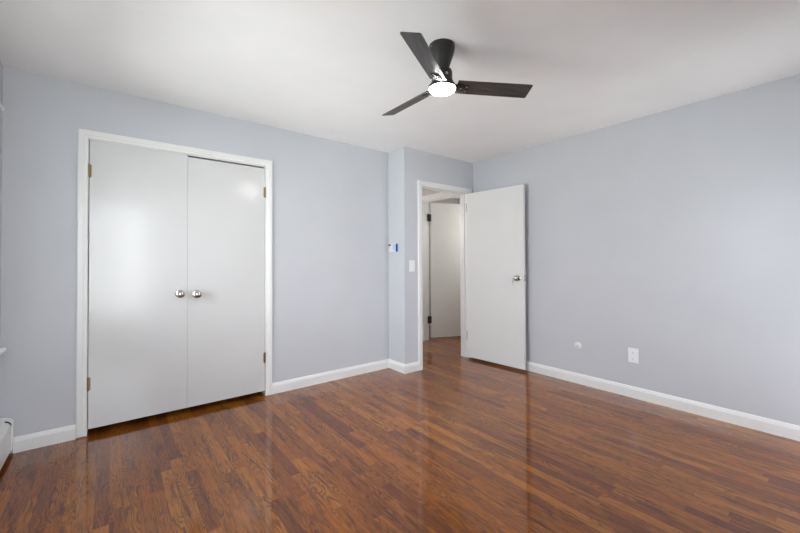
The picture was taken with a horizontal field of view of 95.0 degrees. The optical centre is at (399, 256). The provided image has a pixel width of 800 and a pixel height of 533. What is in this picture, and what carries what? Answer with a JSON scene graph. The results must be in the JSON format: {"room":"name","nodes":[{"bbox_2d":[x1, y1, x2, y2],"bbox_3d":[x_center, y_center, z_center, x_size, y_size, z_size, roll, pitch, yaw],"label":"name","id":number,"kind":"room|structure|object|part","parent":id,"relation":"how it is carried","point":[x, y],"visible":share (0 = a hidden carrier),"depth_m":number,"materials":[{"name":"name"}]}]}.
{"room":"empty bedroom","nodes":[
{"label":"empty bedroom","id":0,"kind":"room"},
{"bbox_2d":[0,62,2,337],"bbox_3d":[-1.368,-0.003,0.767,0.120,2.440,3.800,0,-1,-38],"label":"wall","id":1,"kind":"structure","parent":0,"point":[1,65],"depth_m":2.28,"materials":[{"name":"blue paint"}]},
{"bbox_2d":[0,103,6,354],"bbox_3d":[-1.783,-0.147,1.356,0.192,1.475,1.905,0,-1,-38],"label":"window","id":2,"kind":"structure","parent":1,"relation":"in","point":[2,350],"depth_m":2.07,"materials":[{"name":"white paint"}]},
{"bbox_3d":[-1.719,0.506,1.349,0.094,0.042,1.830,0,-1,-38],"label":"sill","id":3,"kind":"part","parent":2,"relation":"part of","materials":[{"name":"white paint"}]},
{"bbox_2d":[0,417,13,469],"bbox_3d":[-1.580,1.100,1.179,0.066,0.237,2.834,0,-1,-38],"label":"baseboard heater","id":4,"kind":"object","parent":1,"relation":"attached to","point":[6,424],"visible":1,"depth_m":2.19,"materials":[{"name":"white metal"}]},
{"bbox_3d":[-1.554,1.114,1.181,0.004,0.147,2.805,0,-1,-38],"label":"panel","id":5,"kind":"part","parent":4,"relation":"part of","materials":[{"name":"white metal"}]},
{"bbox_2d":[0,66,388,453],"bbox_3d":[-1.398,0.027,3.241,3.138,2.440,0.120,0,-1,-38],"label":"wall","id":6,"kind":"structure","parent":0,"point":[330,232],"depth_m":2.90,"materials":[{"name":"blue paint"}]},
{"bbox_2d":[13,424,75,453],"bbox_3d":[-2.326,1.191,2.405,0.296,0.098,0.015,0,-1,-38],"label":"baseboard","id":7,"kind":"structure","parent":6,"relation":"attached to","point":[26,442],"depth_m":2.40,"materials":[{"name":"white paint"}]},
{"bbox_2d":[87,140,187,428],"bbox_3d":[-1.925,0.192,2.720,0.611,2.012,0.100,0,-1,-38],"label":"door","id":8,"kind":"structure","parent":6,"relation":"in","point":[138,197],"depth_m":2.72,"materials":[{"name":"white paint"}]},
{"bbox_3d":[-1.716,0.291,2.862,0.064,0.064,0.066,0,-1,-38],"label":"knob","id":9,"kind":"part","parent":8,"relation":"part of","materials":[{"name":"silver metal"}]},
{"bbox_2d":[76,128,271,437],"bbox_3d":[-1.725,0.183,2.969,1.337,2.124,0.138,0,-1,-38],"label":"trim","id":10,"kind":"structure","parent":6,"relation":"attached to","point":[84,136],"depth_m":2.55,"materials":[{"name":"white paint"}]},
{"bbox_2d":[187,157,265,407],"bbox_3d":[-1.442,0.200,3.102,0.620,2.000,0.100,0,-1,-38],"label":"door","id":11,"kind":"structure","parent":6,"relation":"in","point":[226,354],"depth_m":3.09,"materials":[{"name":"white paint"}]},
{"bbox_3d":[-1.624,0.301,2.935,0.064,0.064,0.066,0,-1,-38],"label":"knob","id":12,"kind":"part","parent":11,"relation":"part of","materials":[{"name":"silver metal"}]},
{"bbox_2d":[272,359,418,393],"bbox_3d":[-0.478,1.200,3.681,1.513,0.098,0.303,0,-1,-38],"label":"baseboard","id":13,"kind":"structure","parent":6,"relation":"attached to","point":[296,383],"depth_m":3.76,"materials":[{"name":"white paint"}]},
{"bbox_2d":[0,326,799,532],"bbox_3d":[0.508,1.271,3.332,6.260,0.060,5.770,0,-1,-38],"label":"floor","id":14,"kind":"structure","parent":0,"point":[457,443],"depth_m":2.16,"materials":[{"name":"red wood"}]},
{"bbox_2d":[0,0,799,198],"bbox_3d":[0.499,-1.249,3.363,6.260,0.100,5.770,0,-1,-38],"label":"ceiling","id":15,"kind":"structure","parent":0,"point":[327,69],"depth_m":2.21,"materials":[{"name":"white paint"}]},
{"bbox_2d":[382,32,532,115],"bbox_3d":[0.173,-1.079,2.194,0.963,0.266,0.838,0,-1,-38],"label":"ceiling fan","id":16,"kind":"object","parent":15,"relation":"hanging from","point":[435,59],"visible":1,"depth_m":2.07,"materials":[{"name":"black metal"}]},
{"bbox_3d":[0.053,-0.978,2.348,0.105,0.006,0.445,-20,12,-36],"label":"blade","id":17,"kind":"part","parent":16,"relation":"part of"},
{"bbox_3d":[0.128,-0.985,1.821,0.105,0.006,0.445,17,6,21],"label":"blade","id":18,"kind":"part","parent":16,"relation":"part of","materials":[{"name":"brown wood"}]},
{"bbox_2d":[429,83,454,95],"bbox_3d":[0.243,-0.958,2.106,0.150,0.021,0.150,0,-1,-38],"label":"diffuser","id":19,"kind":"object","parent":16,"relation":"attached to","point":[437,89],"depth_m":2.08,"materials":[{"name":"white glass"}]},
{"bbox_3d":[0.547,-0.982,2.150,0.445,0.006,0.105,0,-17,-8],"label":"blade","id":20,"kind":"part","parent":16,"relation":"part of","materials":[{"name":"brown wood"}]},
{"bbox_2d":[388,147,412,363],"bbox_3d":[-0.030,0.033,4.137,0.120,2.440,0.408,0,-1,-38],"label":"wall","id":21,"kind":"structure","parent":0,"point":[400,161],"depth_m":4.00,"materials":[{"name":"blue paint"}]},
{"bbox_2d":[389,243,397,251],"bbox_3d":[-0.077,-0.099,4.075,0.032,0.093,0.134,0,-1,-38],"label":"thermostat","id":22,"kind":"object","parent":21,"relation":"attached to","point":[392,247],"visible":1,"depth_m":4.04,"materials":[{"name":"white plastic"}]},
{"bbox_2d":[422,189,438,195],"bbox_3d":[0.416,0.048,5.541,0.120,2.440,1.818,0,-1,-38],"label":"wall","id":23,"kind":"structure","parent":0,"point":[424,191],"depth_m":5.46,"materials":[{"name":"beige paint"}]},
{"bbox_2d":[427,203,460,337],"bbox_3d":[0.795,0.203,5.682,0.776,2.066,0.100,0,-1,-17],"label":"door","id":24,"kind":"structure","parent":23,"relation":"in","point":[444,319],"depth_m":5.67,"materials":[{"name":"beige paint"}]},
{"bbox_2d":[422,192,459,340],"bbox_3d":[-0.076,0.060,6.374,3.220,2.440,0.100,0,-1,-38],"label":"door frame","id":25,"kind":"structure","parent":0,"point":[449,200],"depth_m":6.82,"materials":[{"name":"beige paint"}]},
{"bbox_2d":[413,149,472,361],"bbox_3d":[0.498,0.034,4.371,1.000,2.440,0.120,0,-1,-38],"label":"wall","id":26,"kind":"structure","parent":0,"point":[429,167],"depth_m":4.16,"materials":[{"name":"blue paint"}]},
{"bbox_2d":[409,260,414,271],"bbox_3d":[0.133,0.100,3.999,0.076,0.124,0.010,0,-1,-38],"label":"light switch","id":27,"kind":"object","parent":26,"relation":"attached to","point":[411,262],"visible":1,"depth_m":3.99,"materials":[{"name":"white plastic"}]},
{"bbox_2d":[417,180,471,369],"bbox_3d":[0.519,0.203,4.375,0.902,2.102,0.140,0,-1,-38],"label":"trim","id":28,"kind":"structure","parent":26,"relation":"attached to","point":[462,192],"depth_m":4.49,"materials":[{"name":"white paint"}]},
{"bbox_2d":[466,184,525,369],"bbox_3d":[1.084,0.220,4.237,0.132,2.003,0.780,0,-1,-42],"label":"door","id":29,"kind":"structure","parent":26,"relation":"in","point":[496,305],"depth_m":4.20,"materials":[{"name":"white paint"}]},
{"bbox_3d":[1.265,0.233,3.984,0.062,0.066,0.066,0,-1,-42],"label":"knob","id":30,"kind":"part","parent":29,"relation":"part of","materials":[{"name":"silver metal"}]},
{"bbox_2d":[473,74,799,425],"bbox_3d":[2.026,0.015,3.340,0.120,2.440,3.632,0,-1,-38],"label":"wall","id":31,"kind":"structure","parent":0,"point":[672,236],"depth_m":2.96,"materials":[{"name":"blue paint"}]},
{"bbox_2d":[574,342,581,348],"bbox_3d":[1.737,0.872,3.586,0.020,0.072,0.072,0,-1,-38],"label":"cable plate","id":32,"kind":"object","parent":31,"relation":"attached to","point":[577,345],"visible":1,"depth_m":3.58,"materials":[{"name":"grey plastic"}]},
{"bbox_2d":[628,347,638,363],"bbox_3d":[2.042,0.865,3.209,0.009,0.128,0.082,0,-1,-38],"label":"wall outlet","id":33,"kind":"object","parent":31,"relation":"attached to","point":[633,354],"visible":1,"depth_m":3.20,"materials":[{"name":"white plastic"}]},
{"bbox_2d":[526,361,799,440],"bbox_3d":[2.014,1.185,3.237,0.015,0.098,3.512,0,-1,-38],"label":"baseboard","id":34,"kind":"structure","parent":31,"relation":"attached to","point":[787,430],"depth_m":2.94,"materials":[{"name":"white paint"}]}
]}

